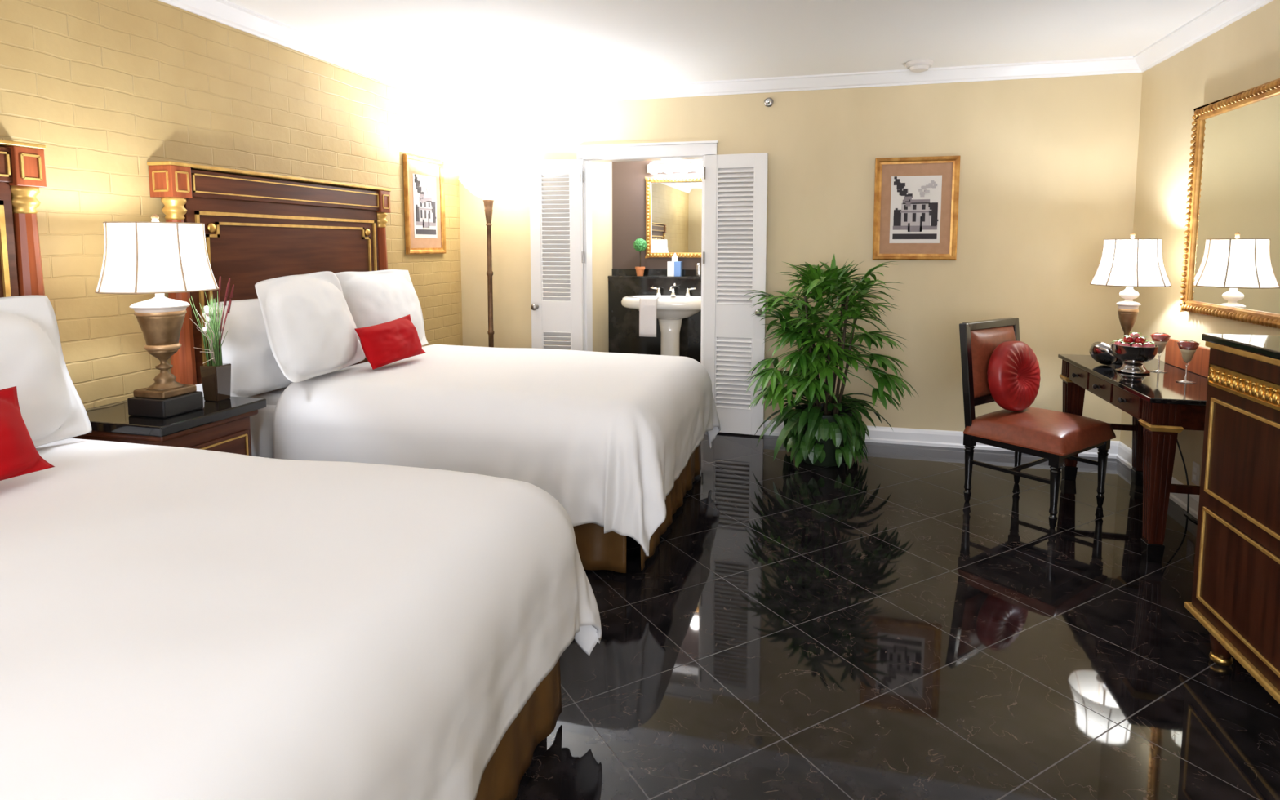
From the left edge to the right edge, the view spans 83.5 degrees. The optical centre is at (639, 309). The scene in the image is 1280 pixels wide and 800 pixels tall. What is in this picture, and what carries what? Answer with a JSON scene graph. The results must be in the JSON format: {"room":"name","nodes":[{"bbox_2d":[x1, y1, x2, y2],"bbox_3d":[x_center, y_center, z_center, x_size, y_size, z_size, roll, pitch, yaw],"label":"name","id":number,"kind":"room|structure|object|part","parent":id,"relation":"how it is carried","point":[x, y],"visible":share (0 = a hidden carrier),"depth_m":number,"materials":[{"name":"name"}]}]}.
{"room":"hotel room","nodes":[
{"label":"hotel room","id":0,"kind":"room"},
{"bbox_2d":[0,0,462,408],"bbox_3d":[-2.564,-0.083,2.253,0.120,2.640,7.840,1,5,15],"label":"wall","id":1,"kind":"structure","parent":0,"point":[110,88],"depth_m":3.25,"materials":[{"name":"brick"}]},
{"bbox_2d":[157,0,462,109],"bbox_3d":[-2.463,-1.352,2.111,0.090,0.087,7.840,1,5,15],"label":"trim","id":2,"kind":"structure","parent":1,"relation":"attached to","point":[225,12],"depth_m":4.14,"materials":[{"name":"white paint"}]},
{"bbox_2d":[402,154,445,254],"bbox_3d":[-1.625,-0.786,5.440,0.028,0.720,0.530,1,5,15],"label":"framed picture","id":3,"kind":"object","parent":1,"relation":"attached to","point":[423,178],"visible":1,"depth_m":5.42,"materials":[{"name":"gold metal"}]},
{"bbox_2d":[412,173,437,238],"bbox_3d":[-1.628,-0.781,5.441,0.006,0.472,0.318,1,5,15],"label":"print","id":4,"kind":"object","parent":3,"relation":"attached to","point":[424,186],"depth_m":5.43,"materials":[{"name":"white paper"}]},
{"bbox_2d":[591,161,612,352],"bbox_3d":[-0.429,-0.459,6.414,0.120,2.640,1.090,1,5,15],"label":"wall","id":5,"kind":"structure","parent":0,"point":[602,172],"depth_m":6.48,"materials":[{"name":"beige paint"}]},
{"bbox_2d":[608,268,701,363],"bbox_3d":[0.422,0.237,6.624,1.450,1.215,0.130,1,5,15],"label":"wall","id":6,"kind":"structure","parent":0,"point":[623,322],"depth_m":6.66,"materials":[{"name":"black stone"}]},
{"bbox_2d":[608,275,701,279],"bbox_3d":[0.417,-0.297,6.559,1.450,0.020,0.135,1,5,15],"label":"trim","id":7,"kind":"structure","parent":6,"relation":"on","point":[611,276],"depth_m":6.58,"materials":[{"name":"black stone"}]},
{"bbox_2d":[633,238,646,275],"bbox_3d":[0.001,-0.487,6.630,0.124,0.347,0.124,1,5,15],"label":"topiary","id":8,"kind":"object","parent":7,"relation":"on","point":[639,245],"visible":1,"depth_m":6.59,"materials":[{"name":"green plant"}]},
{"bbox_2d":[635,266,644,275],"bbox_3d":[0.001,-0.357,6.641,0.092,0.085,0.092,1,5,15],"label":"pot","id":9,"kind":"object","parent":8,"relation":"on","point":[639,270],"depth_m":6.61,"materials":[{"name":"brown ceramic"}]},
{"bbox_2d":[666,253,682,276],"bbox_3d":[0.320,-0.415,6.572,0.124,0.214,0.090,1,5,15],"label":"tissue box","id":10,"kind":"object","parent":7,"relation":"on","point":[674,268],"visible":1,"depth_m":6.54,"materials":[{"name":"white"}]},
{"bbox_2d":[612,159,702,269],"bbox_3d":[0.454,-0.483,6.681,1.450,2.640,0.120,1,5,15],"label":"wall","id":11,"kind":"structure","parent":0,"point":[628,180],"depth_m":6.72,"materials":[{"name":"brown paint"}]},
{"bbox_2d":[644,176,702,257],"bbox_3d":[0.356,-0.849,6.589,0.636,0.751,0.041,1,5,15],"label":"bathroom mirror","id":12,"kind":"object","parent":11,"relation":"attached to","point":[673,205],"visible":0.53,"depth_m":6.60,"materials":[{"name":"gold metal"}]},
{"bbox_2d":[647,160,702,174],"bbox_3d":[0.334,-1.291,6.503,0.580,0.112,0.140,1,5,15],"label":"vanity light","id":13,"kind":"object","parent":11,"relation":"attached to","point":[668,167],"visible":0.91,"depth_m":6.47,"materials":[{"name":"white glass"}]},
{"bbox_3d":[0.127,-1.294,6.543,0.112,0.112,0.112,1,5,15],"label":"globe","id":14,"kind":"part","parent":13,"relation":"part of","materials":[{"name":"white glass"}]},
{"bbox_3d":[0.262,-1.291,6.508,0.112,0.112,0.112,1,5,15],"label":"globe","id":15,"kind":"part","parent":13,"relation":"part of","materials":[{"name":"white glass"}]},
{"bbox_3d":[0.398,-1.288,6.472,0.112,0.112,0.112,1,5,15],"label":"globe","id":16,"kind":"part","parent":13,"relation":"part of","materials":[{"name":"white glass"}]},
{"bbox_3d":[0.533,-1.285,6.436,0.112,0.112,0.112,1,5,15],"label":"globe","id":17,"kind":"part","parent":13,"relation":"part of","materials":[{"name":"white glass"}]},
{"bbox_2d":[226,0,1222,95],"bbox_3d":[0.026,-1.441,2.059,5.165,0.100,9.270,1,5,15],"label":"ceiling","id":18,"kind":"structure","parent":0,"point":[461,47],"depth_m":4.07,"materials":[{"name":"white paint"}]},
{"bbox_2d":[906,59,933,72],"bbox_3d":[1.845,-1.603,4.734,0.170,0.058,0.170,1,5,15],"label":"smoke detector","id":19,"kind":"object","parent":18,"relation":"attached to","point":[917,65],"visible":1,"depth_m":4.68,"materials":[{"name":"white plastic"}]},
{"bbox_2d":[457,72,1142,440],"bbox_3d":[0.893,-0.371,5.442,5.165,2.640,0.120,1,5,15],"label":"wall","id":20,"kind":"structure","parent":0,"point":[1048,166],"depth_m":5.11,"materials":[{"name":"beige paint"}]},
{"bbox_2d":[528,159,584,351],"bbox_3d":[-0.659,-0.137,5.739,0.437,2.095,0.168,1,5,11],"label":"door","id":21,"kind":"structure","parent":20,"relation":"in","point":[556,193],"depth_m":5.70,"materials":[{"name":"white paint"}]},
{"bbox_3d":[-0.842,-0.023,5.733,0.054,0.053,0.067,1,5,11],"label":"knob","id":22,"kind":"part","parent":21,"relation":"part of","materials":[{"name":"silver metal"}]},
{"bbox_2d":[574,140,718,365],"bbox_3d":[0.057,-0.180,5.674,1.130,2.218,0.174,1,5,15],"label":"trim","id":23,"kind":"structure","parent":20,"relation":"attached to","point":[588,154],"depth_m":5.58,"materials":[{"name":"white paint"}]},
{"bbox_2d":[702,152,768,435],"bbox_3d":[0.705,-0.104,5.382,0.474,2.095,0.168,2,5,18],"label":"door","id":24,"kind":"structure","parent":20,"relation":"in","point":[735,253],"depth_m":5.36,"materials":[{"name":"white paint"}]},
{"bbox_3d":[0.875,0.017,5.285,0.054,0.053,0.067,2,5,18],"label":"knob","id":25,"kind":"part","parent":24,"relation":"part of","materials":[{"name":"silver metal"}]},
{"bbox_2d":[764,97,773,106],"bbox_3d":[0.940,-1.521,5.240,0.068,0.068,0.051,1,5,15],"label":"sprinkler head","id":26,"kind":"object","parent":20,"relation":"attached to","point":[768,102],"visible":1,"depth_m":5.25},
{"bbox_2d":[457,56,1141,109],"bbox_3d":[0.866,-1.633,5.226,4.925,0.087,0.090,1,5,15],"label":"trim","id":27,"kind":"structure","parent":20,"relation":"attached to","point":[1127,64],"depth_m":5.12,"materials":[{"name":"white paint"}]},
{"bbox_2d":[872,155,960,260],"bbox_3d":[1.942,-0.712,5.053,0.557,0.720,0.028,1,5,15],"label":"framed picture","id":28,"kind":"object","parent":20,"relation":"attached to","point":[916,211],"visible":1,"depth_m":5.05,"materials":[{"name":"gold metal"}]},
{"bbox_2d":[888,175,942,243],"bbox_3d":[1.943,-0.707,5.057,0.334,0.472,0.006,1,5,15],"label":"print","id":29,"kind":"object","parent":28,"relation":"attached to","point":[915,202],"depth_m":5.06,"materials":[{"name":"white paper"}]},
{"bbox_2d":[764,419,1119,458],"bbox_3d":[0.874,0.892,5.485,4.925,0.115,0.026,1,5,15],"label":"baseboard","id":30,"kind":"structure","parent":20,"relation":"attached to","point":[931,437],"depth_m":5.17,"materials":[{"name":"white paint"}]},
{"bbox_2d":[515,431,1279,799],"bbox_3d":[0.026,1.288,2.306,5.165,0.100,9.270,1,5,15],"label":"floor","id":31,"kind":"structure","parent":0,"point":[870,630],"depth_m":2.54,"materials":[{"name":"black stone"}]},
{"bbox_2d":[70,396,266,455],"bbox_3d":[-1.993,0.788,3.027,0.570,0.765,0.521,1,5,15],"label":"nightstand","id":32,"kind":"object","parent":31,"relation":"on","point":[224,425],"visible":0.23,"depth_m":2.88,"materials":[{"name":"brown wood"}]},
{"bbox_2d":[94,213,219,417],"bbox_3d":[-1.921,0.017,2.875,0.413,0.797,0.413,1,5,15],"label":"table lamp","id":33,"kind":"object","parent":32,"relation":"on","point":[156,257],"visible":1,"depth_m":2.79,"materials":[{"name":"white fabric"}]},
{"bbox_3d":[-1.921,-0.211,2.855,0.407,0.263,0.407,1,5,15],"label":"lampshade","id":34,"kind":"part","parent":33,"relation":"part of","materials":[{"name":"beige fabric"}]},
{"bbox_3d":[-1.921,0.235,2.895,0.132,0.158,0.132,1,5,15],"label":"stem","id":35,"kind":"part","parent":33,"relation":"part of","materials":[{"name":"gold metal"}]},
{"bbox_3d":[-2.004,0.460,3.000,0.548,0.030,0.481,1,5,15],"label":"cornice","id":36,"kind":"part","parent":32,"relation":"part of","materials":[{"name":"brown wood"}]},
{"bbox_2d":[195,383,204,396],"bbox_3d":[-1.981,0.361,3.192,0.060,0.055,0.080,1,5,15],"label":"folded card","id":37,"kind":"object","parent":32,"relation":"on","point":[199,387],"visible":0.04,"depth_m":3.21,"materials":[{"name":"white paper"}]},
{"bbox_2d":[189,275,234,401],"bbox_3d":[-1.847,0.129,3.069,0.161,0.540,0.303,1,5,15],"label":"potted plant","id":38,"kind":"object","parent":32,"relation":"on","point":[215,375],"visible":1,"depth_m":3.11,"materials":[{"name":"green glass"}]},
{"bbox_3d":[-1.760,0.615,2.949,0.016,0.155,0.381,1,5,15],"label":"drawer","id":39,"kind":"part","parent":32,"relation":"part of","materials":[{"name":"brown wood"}]},
{"bbox_2d":[0,139,562,799],"bbox_3d":[-1.488,0.381,1.716,2.233,1.813,1.668,1,5,15],"label":"bed","id":40,"kind":"object","parent":31,"relation":"on","point":[22,165],"visible":0.17,"depth_m":2.58,"materials":[{"name":"brown wood"}]},
{"bbox_3d":[-2.467,-0.460,1.900,0.020,0.125,1.456,1,5,15],"label":"crest rail","id":41,"kind":"part","parent":40,"relation":"part of","materials":[{"name":"brown wood"}]},
{"bbox_3d":[-2.522,0.218,1.976,0.093,1.490,1.456,1,5,15],"label":"headboard","id":42,"kind":"part","parent":40,"relation":"part of","materials":[{"name":"brown wood"}]},
{"bbox_3d":[-2.502,-0.538,1.902,0.133,0.016,1.668,1,5,15],"label":"moulding","id":43,"kind":"part","parent":40,"relation":"part of","materials":[{"name":"paint"}]},
{"bbox_2d":[0,438,601,799],"bbox_3d":[-1.257,0.825,1.642,1.957,0.629,1.841,1,5,15],"label":"duvet","id":44,"kind":"object","parent":40,"relation":"on","point":[176,623],"visible":0.99,"depth_m":1.39,"materials":[{"name":"white fabric"}]},
{"bbox_2d":[0,386,54,480],"bbox_3d":[-1.835,0.363,1.819,0.194,0.231,0.560,1,5,15],"label":"cushion","id":45,"kind":"object","parent":44,"relation":"on","point":[19,455],"visible":1,"depth_m":2.00,"materials":[{"name":"red fabric"}]},
{"bbox_2d":[0,295,91,447],"bbox_3d":[-2.076,0.217,2.135,0.283,0.482,0.741,1,5,15],"label":"pillow","id":46,"kind":"object","parent":44,"relation":"on","point":[32,360],"visible":0.84,"depth_m":2.34,"materials":[{"name":"white fabric"}]},
{"bbox_3d":[-0.431,1.081,1.464,0.030,0.420,1.470,1,5,15],"label":"skirt panel","id":47,"kind":"part","parent":40,"relation":"part of","materials":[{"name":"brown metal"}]},
{"bbox_2d":[146,160,701,573],"bbox_3d":[-0.904,0.182,3.910,2.233,1.813,1.847,1,5,15],"label":"bed","id":48,"kind":"object","parent":31,"relation":"on","point":[259,226],"visible":0.21,"depth_m":3.67,"materials":[{"name":"brown wood"}]},
{"bbox_2d":[208,298,292,397],"bbox_3d":[-1.877,0.172,3.620,0.206,0.459,0.604,1,5,15],"label":"pillow","id":49,"kind":"object","parent":48,"relation":"on","point":[255,369],"visible":0.4,"depth_m":3.44,"materials":[{"name":"white fabric"}]},
{"bbox_3d":[-0.826,0.529,4.064,2.055,0.295,1.490,1,5,15],"label":"mattress","id":50,"kind":"part","parent":48,"relation":"part of","materials":[{"name":"white fabric"}]},
{"bbox_3d":[-1.942,-0.729,4.010,0.133,0.016,1.667,1,5,15],"label":"moulding","id":51,"kind":"part","parent":48,"relation":"part of","materials":[{"name":"paint"}]},
{"bbox_3d":[-1.962,0.028,4.084,0.093,1.490,1.455,1,5,15],"label":"headboard","id":52,"kind":"part","parent":48,"relation":"part of","materials":[{"name":"brown wood"}]},
{"bbox_3d":[-1.907,-0.651,4.008,0.020,0.125,1.455,1,5,15],"label":"crest rail","id":53,"kind":"part","parent":48,"relation":"part of","materials":[{"name":"brown wood"}]},
{"bbox_2d":[272,344,720,556],"bbox_3d":[-0.622,0.623,4.008,1.925,0.645,1.788,1,5,15],"label":"duvet","id":54,"kind":"object","parent":48,"relation":"on","point":[609,436],"visible":0.96,"depth_m":3.28,"materials":[{"name":"white fabric"}]},
{"bbox_2d":[254,271,364,382],"bbox_3d":[-1.657,0.067,3.636,0.285,0.509,0.679,1,5,15],"label":"pillow","id":55,"kind":"object","parent":54,"relation":"on","point":[309,324],"visible":1,"depth_m":3.48,"materials":[{"name":"white fabric"}]},
{"bbox_2d":[334,269,428,357],"bbox_3d":[-1.580,0.005,4.430,0.273,0.499,0.726,1,5,15],"label":"pillow","id":56,"kind":"object","parent":54,"relation":"on","point":[372,298],"visible":0.57,"depth_m":4.31,"materials":[{"name":"white fabric"}]},
{"bbox_2d":[355,314,425,369],"bbox_3d":[-1.377,0.169,3.991,0.172,0.240,0.543,1,5,15],"label":"cushion","id":57,"kind":"object","parent":54,"relation":"on","point":[382,344],"visible":1,"depth_m":3.88,"materials":[{"name":"red fabric"}]},
{"bbox_3d":[-1.039,0.910,3.350,2.025,0.420,0.031,1,5,15],"label":"skirt panel","id":58,"kind":"part","parent":48,"relation":"part of","materials":[{"name":"brown metal"}]},
{"bbox_3d":[0.196,0.867,3.822,0.030,0.420,1.470,1,5,15],"label":"skirt panel","id":59,"kind":"part","parent":48,"relation":"part of","materials":[{"name":"brown metal"}]},
{"bbox_2d":[458,177,516,347],"bbox_3d":[-1.169,-0.036,5.605,0.438,1.943,0.438,1,5,15],"label":"floor lamp","id":60,"kind":"object","parent":31,"relation":"on","point":[487,188],"visible":0.79,"depth_m":5.50,"materials":[{"name":"brown metal"}]},
{"bbox_3d":[-1.169,-0.927,5.524,0.438,0.153,0.438,1,5,15],"label":"lamp shade","id":61,"kind":"part","parent":60,"relation":"part of","materials":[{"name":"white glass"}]},
{"bbox_2d":[621,283,701,355],"bbox_3d":[0.252,0.321,6.340,0.860,1.099,0.503,1,5,15],"label":"pedestal sink","id":62,"kind":"object","parent":31,"relation":"on","point":[671,309],"visible":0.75,"depth_m":6.29,"materials":[{"name":"white ceramic"}]},
{"bbox_2d":[639,296,659,337],"bbox_3d":[0.080,0.054,6.123,0.154,0.340,0.109,1,5,15],"label":"hand towel","id":63,"kind":"object","parent":62,"relation":"on","point":[647,304],"visible":1,"depth_m":6.08,"materials":[{"name":"white fabric"}]},
{"bbox_2d":[650,287,661,296],"bbox_3d":[0.144,-0.168,6.521,0.098,0.079,0.044,1,5,15],"label":"tap","id":64,"kind":"object","parent":62,"relation":"on","point":[658,293],"depth_m":6.50,"materials":[{"name":"silver metal"}]},
{"bbox_2d":[621,295,701,319],"bbox_3d":[0.252,-0.015,6.309,0.860,0.195,0.503,1,5,15],"label":"basin","id":65,"kind":"object","parent":62,"relation":"in","point":[668,307],"depth_m":6.16,"materials":[{"name":"white ceramic"}]},
{"bbox_3d":[0.291,-0.180,6.433,0.052,0.118,0.142,1,5,15],"label":"spout","id":66,"kind":"part","parent":62,"relation":"part of","materials":[{"name":"silver metal"}]},
{"bbox_2d":[685,288,696,296],"bbox_3d":[0.457,-0.161,6.439,0.098,0.079,0.044,1,5,15],"label":"tap","id":67,"kind":"object","parent":62,"relation":"on","point":[687,292],"depth_m":6.43,"materials":[{"name":"silver metal"}]},
{"bbox_2d":[741,253,917,468],"bbox_3d":[1.217,0.324,4.721,1.143,1.384,1.122,1,5,15],"label":"potted palm","id":68,"kind":"object","parent":31,"relation":"on","point":[826,434],"visible":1,"depth_m":4.58,"materials":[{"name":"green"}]},
{"bbox_2d":[795,403,852,466],"bbox_3d":[1.224,0.837,4.798,0.370,0.350,0.370,1,5,15],"label":"pot","id":69,"kind":"object","parent":68,"relation":"attached to","point":[830,455],"depth_m":4.65,"materials":[{"name":"black"}]},
{"bbox_2d":[959,317,1115,528],"bbox_3d":[2.186,0.581,3.977,0.600,1.008,0.590,-4,6,-35],"label":"chair","id":70,"kind":"object","parent":31,"relation":"on","point":[1052,436],"visible":0.82,"depth_m":3.93,"materials":[{"name":"brown leather"}]},
{"bbox_3d":[1.843,0.882,4.022,0.053,0.400,0.054,-4,6,-35],"label":"leg","id":71,"kind":"part","parent":70,"relation":"part of","materials":[{"name":"black wood"}]},
{"bbox_3d":[2.046,0.364,4.157,0.574,0.609,0.103,-4,6,-35],"label":"frame","id":72,"kind":"part","parent":70,"relation":"part of","materials":[{"name":"black wood"}]},
{"bbox_2d":[970,325,1015,397],"bbox_3d":[2.048,0.293,4.147,0.480,0.376,0.093,-4,6,-35],"label":"cushion","id":73,"kind":"object","parent":70,"relation":"on","point":[984,340],"depth_m":4.03,"materials":[{"name":"brown leather"}]},
{"bbox_2d":[986,340,1040,411],"bbox_3d":[2.107,0.370,4.036,0.396,0.395,0.157,-3,6,-31],"label":"round cushion","id":74,"kind":"object","parent":70,"relation":"on","point":[1013,372],"visible":1,"depth_m":3.96,"materials":[{"name":"red leather"}]},
{"bbox_3d":[2.285,0.854,4.332,0.053,0.400,0.054,-4,6,-35],"label":"leg","id":75,"kind":"part","parent":70,"relation":"part of","materials":[{"name":"black wood"}]},
{"bbox_3d":[2.197,0.705,3.973,0.572,0.050,0.492,-4,6,-35],"label":"seat rail","id":76,"kind":"part","parent":70,"relation":"part of","materials":[{"name":"black wood"}]},
{"bbox_2d":[963,407,1115,456],"bbox_3d":[2.204,0.635,3.957,0.600,0.118,0.530,-4,6,-35],"label":"seat cushion","id":77,"kind":"object","parent":70,"relation":"on","point":[1045,432],"depth_m":3.81,"materials":[{"name":"brown leather"}]},
{"bbox_3d":[2.108,0.915,3.647,0.053,0.400,0.054,-4,6,-35],"label":"leg","id":78,"kind":"part","parent":70,"relation":"part of","materials":[{"name":"black wood"}]},
{"bbox_3d":[2.550,0.887,3.957,0.053,0.400,0.054,-4,6,-35],"label":"leg","id":79,"kind":"part","parent":70,"relation":"part of","materials":[{"name":"black wood"}]},
{"bbox_2d":[1057,337,1209,562],"bbox_3d":[2.677,0.647,3.782,0.534,0.910,1.340,1,5,15],"label":"writing desk","id":80,"kind":"object","parent":31,"relation":"on","point":[1169,400],"visible":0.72,"depth_m":3.37,"materials":[{"name":"brown wood"}]},
{"bbox_3d":[2.656,0.696,4.410,0.110,0.530,0.110,1,5,15],"label":"leg","id":81,"kind":"part","parent":80,"relation":"part of","materials":[{"name":"brown wood"}]},
{"bbox_3d":[2.523,0.379,4.159,0.031,0.028,0.060,1,5,15],"label":"knob","id":82,"kind":"part","parent":80,"relation":"part of","materials":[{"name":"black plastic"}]},
{"bbox_3d":[2.545,0.382,4.153,0.014,0.096,0.323,1,5,15],"label":"drawer","id":83,"kind":"part","parent":80,"relation":"part of","materials":[{"name":"brown wood"}]},
{"bbox_3d":[2.434,0.409,3.825,0.031,0.028,0.060,1,5,15],"label":"knob","id":84,"kind":"part","parent":80,"relation":"part of","materials":[{"name":"black metal"}]},
{"bbox_3d":[2.456,0.412,3.820,0.014,0.096,0.323,1,5,15],"label":"drawer","id":85,"kind":"part","parent":80,"relation":"part of","materials":[{"name":"brown wood"}]},
{"bbox_2d":[1088,342,1118,364],"bbox_3d":[2.606,0.245,4.033,0.099,0.134,0.150,-2,6,-25],"label":"dish","id":86,"kind":"object","parent":80,"relation":"on","point":[1101,353],"visible":0.94,"depth_m":4.00,"materials":[{"name":"silver metal"}]},
{"bbox_3d":[2.345,0.440,3.491,0.031,0.028,0.060,1,5,15],"label":"knob","id":87,"kind":"part","parent":80,"relation":"part of","materials":[{"name":"black plastic"}]},
{"bbox_3d":[2.367,0.442,3.486,0.014,0.096,0.323,1,5,15],"label":"drawer","id":88,"kind":"part","parent":80,"relation":"part of","materials":[{"name":"brown wood"}]},
{"bbox_2d":[1089,232,1171,364],"bbox_3d":[2.794,-0.068,4.097,0.388,0.746,0.388,1,5,15],"label":"table lamp","id":89,"kind":"object","parent":80,"relation":"on","point":[1130,264],"visible":0.9,"depth_m":3.98,"materials":[{"name":"white fabric"}]},
{"bbox_3d":[2.794,-0.272,4.078,0.381,0.257,0.381,1,5,15],"label":"lampshade","id":90,"kind":"part","parent":89,"relation":"part of","materials":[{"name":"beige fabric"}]},
{"bbox_2d":[1110,342,1159,374],"bbox_3d":[2.631,0.258,3.821,0.216,0.147,0.216,1,5,15],"label":"fruit bowl","id":91,"kind":"object","parent":80,"relation":"on","point":[1133,358],"visible":0.92,"depth_m":3.77,"materials":[{"name":"silver metal"}]},
{"bbox_2d":[1113,340,1124,345],"bbox_3d":[2.563,0.189,3.843,0.058,0.047,0.060,1,5,15],"label":"fruit","id":92,"kind":"object","parent":91,"relation":"in","point":[1117,343],"visible":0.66,"depth_m":3.83,"materials":[{"name":"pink food"}]},
{"bbox_2d":[1120,342,1130,346],"bbox_3d":[2.573,0.195,3.794,0.058,0.047,0.060,1,5,15],"label":"fruit","id":93,"kind":"object","parent":91,"relation":"in","point":[1123,344],"visible":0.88,"depth_m":3.78,"materials":[{"name":"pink food"}]},
{"bbox_2d":[1123,335,1133,344],"bbox_3d":[2.603,0.163,3.811,0.058,0.047,0.061,1,5,15],"label":"fruit","id":94,"kind":"object","parent":91,"relation":"in","point":[1130,340],"visible":0.92,"depth_m":3.80,"materials":[{"name":"red food"}]},
{"bbox_2d":[1129,332,1142,339],"bbox_3d":[2.636,0.144,3.809,0.058,0.047,0.061,1,5,15],"label":"fruit","id":95,"kind":"object","parent":91,"relation":"in","point":[1133,334],"visible":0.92,"depth_m":3.80,"materials":[{"name":"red food"}]},
{"bbox_2d":[1130,342,1142,346],"bbox_3d":[2.596,0.196,3.751,0.058,0.047,0.059,1,5,15],"label":"fruit","id":96,"kind":"object","parent":91,"relation":"in","point":[1135,344],"visible":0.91,"depth_m":3.74,"materials":[{"name":"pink food"}]},
{"bbox_2d":[1132,336,1144,344],"bbox_3d":[2.626,0.165,3.778,0.058,0.047,0.060,1,5,15],"label":"fruit","id":97,"kind":"object","parent":91,"relation":"in","point":[1139,340],"visible":0.84,"depth_m":3.76,"materials":[{"name":"red food"}]},
{"bbox_2d":[1142,342,1153,346],"bbox_3d":[2.659,0.196,3.755,0.059,0.047,0.059,1,5,15],"label":"fruit","id":98,"kind":"object","parent":91,"relation":"in","point":[1144,344],"visible":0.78,"depth_m":3.74,"materials":[{"name":"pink food"}]},
{"bbox_2d":[1145,341,1155,346],"bbox_3d":[2.688,0.190,3.782,0.060,0.047,0.057,1,5,15],"label":"fruit","id":99,"kind":"object","parent":91,"relation":"in","point":[1148,342],"visible":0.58,"depth_m":3.77,"materials":[{"name":"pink food"}]},
{"bbox_3d":[3.024,0.705,4.313,0.110,0.530,0.110,1,5,15],"label":"leg","id":100,"kind":"part","parent":80,"relation":"part of","materials":[{"name":"brown wood"}]},
{"bbox_3d":[2.352,0.799,3.264,0.110,0.530,0.110,1,5,15],"label":"leg","id":101,"kind":"part","parent":80,"relation":"part of","materials":[{"name":"brown wood"}]},
{"bbox_2d":[1150,333,1171,354],"bbox_3d":[2.780,0.226,3.836,0.100,0.207,0.100,1,5,15],"label":"cocktail glass","id":102,"kind":"object","parent":80,"relation":"on","point":[1161,340],"visible":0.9,"depth_m":3.81,"materials":[{"name":"beige"}]},
{"bbox_2d":[1177,340,1199,363],"bbox_3d":[2.697,0.254,3.534,0.100,0.207,0.100,1,5,15],"label":"cocktail glass","id":103,"kind":"object","parent":80,"relation":"on","point":[1188,348],"visible":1,"depth_m":3.51,"materials":[{"name":"beige"}]},
{"bbox_2d":[1183,333,1279,703],"bbox_3d":[2.108,0.710,1.863,0.642,1.130,1.332,1,5,15],"label":"dresser","id":104,"kind":"object","parent":31,"relation":"on","point":[1236,595],"visible":1,"depth_m":2.28,"materials":[{"name":"brown wood"}]},
{"bbox_3d":[2.115,1.135,1.900,0.627,0.022,1.314,1,5,15],"label":"moulding","id":105,"kind":"part","parent":104,"relation":"part of","materials":[{"name":"paint"}]},
{"bbox_3d":[1.907,0.876,2.248,0.013,0.332,0.560,1,5,15],"label":"door","id":106,"kind":"part","parent":104,"relation":"part of","materials":[{"name":"brown wood"}]},
{"bbox_3d":[2.119,0.182,1.815,0.619,0.020,1.307,1,5,15],"label":"moulding","id":107,"kind":"part","parent":104,"relation":"part of","materials":[{"name":"paint"}]},
{"bbox_3d":[1.907,0.491,2.213,0.013,0.332,0.560,1,5,15],"label":"door","id":108,"kind":"part","parent":104,"relation":"part of","materials":[{"name":"brown wood"}]},
{"bbox_2d":[1120,0,1279,485],"bbox_3d":[2.313,0.033,0.967,0.120,2.640,7.840,1,5,15],"label":"wall","id":109,"kind":"structure","parent":0,"point":[1244,55],"depth_m":4.09,"materials":[{"name":"beige paint"}]},
{"bbox_2d":[1115,441,1199,519],"bbox_3d":[2.242,1.289,1.099,0.026,0.115,7.840,1,5,15],"label":"baseboard","id":110,"kind":"structure","parent":109,"relation":"attached to","point":[1124,455],"depth_m":4.04,"materials":[{"name":"white paint"}]},
{"bbox_2d":[1176,440,1197,523],"bbox_3d":[2.955,0.784,3.867,0.038,0.618,0.425,2,5,17],"label":"power cord","id":111,"kind":"object","parent":109,"relation":"attached to","point":[1180,450],"visible":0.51,"depth_m":3.89,"materials":[{"name":"black plastic"}]},
{"bbox_2d":[1191,461,1200,485],"bbox_3d":[2.985,0.879,3.851,0.010,0.115,0.070,1,5,15],"label":"wall socket","id":112,"kind":"object","parent":109,"relation":"attached to","point":[1196,467],"visible":0.95,"depth_m":3.84,"materials":[{"name":"white plastic"}]},
{"bbox_2d":[1133,0,1273,72],"bbox_3d":[2.211,-1.240,0.879,0.090,0.087,7.840,1,5,15],"label":"trim","id":113,"kind":"structure","parent":109,"relation":"attached to","point":[1226,12],"depth_m":3.86,"materials":[{"name":"white paint"}]},
{"bbox_2d":[1179,78,1279,328],"bbox_3d":[2.836,-0.477,3.256,0.052,1.109,1.429,1,5,15],"label":"wall mirror","id":114,"kind":"object","parent":109,"relation":"attached to","point":[1231,268],"visible":1,"depth_m":3.50,"materials":[{"name":"gold metal"}]}
]}

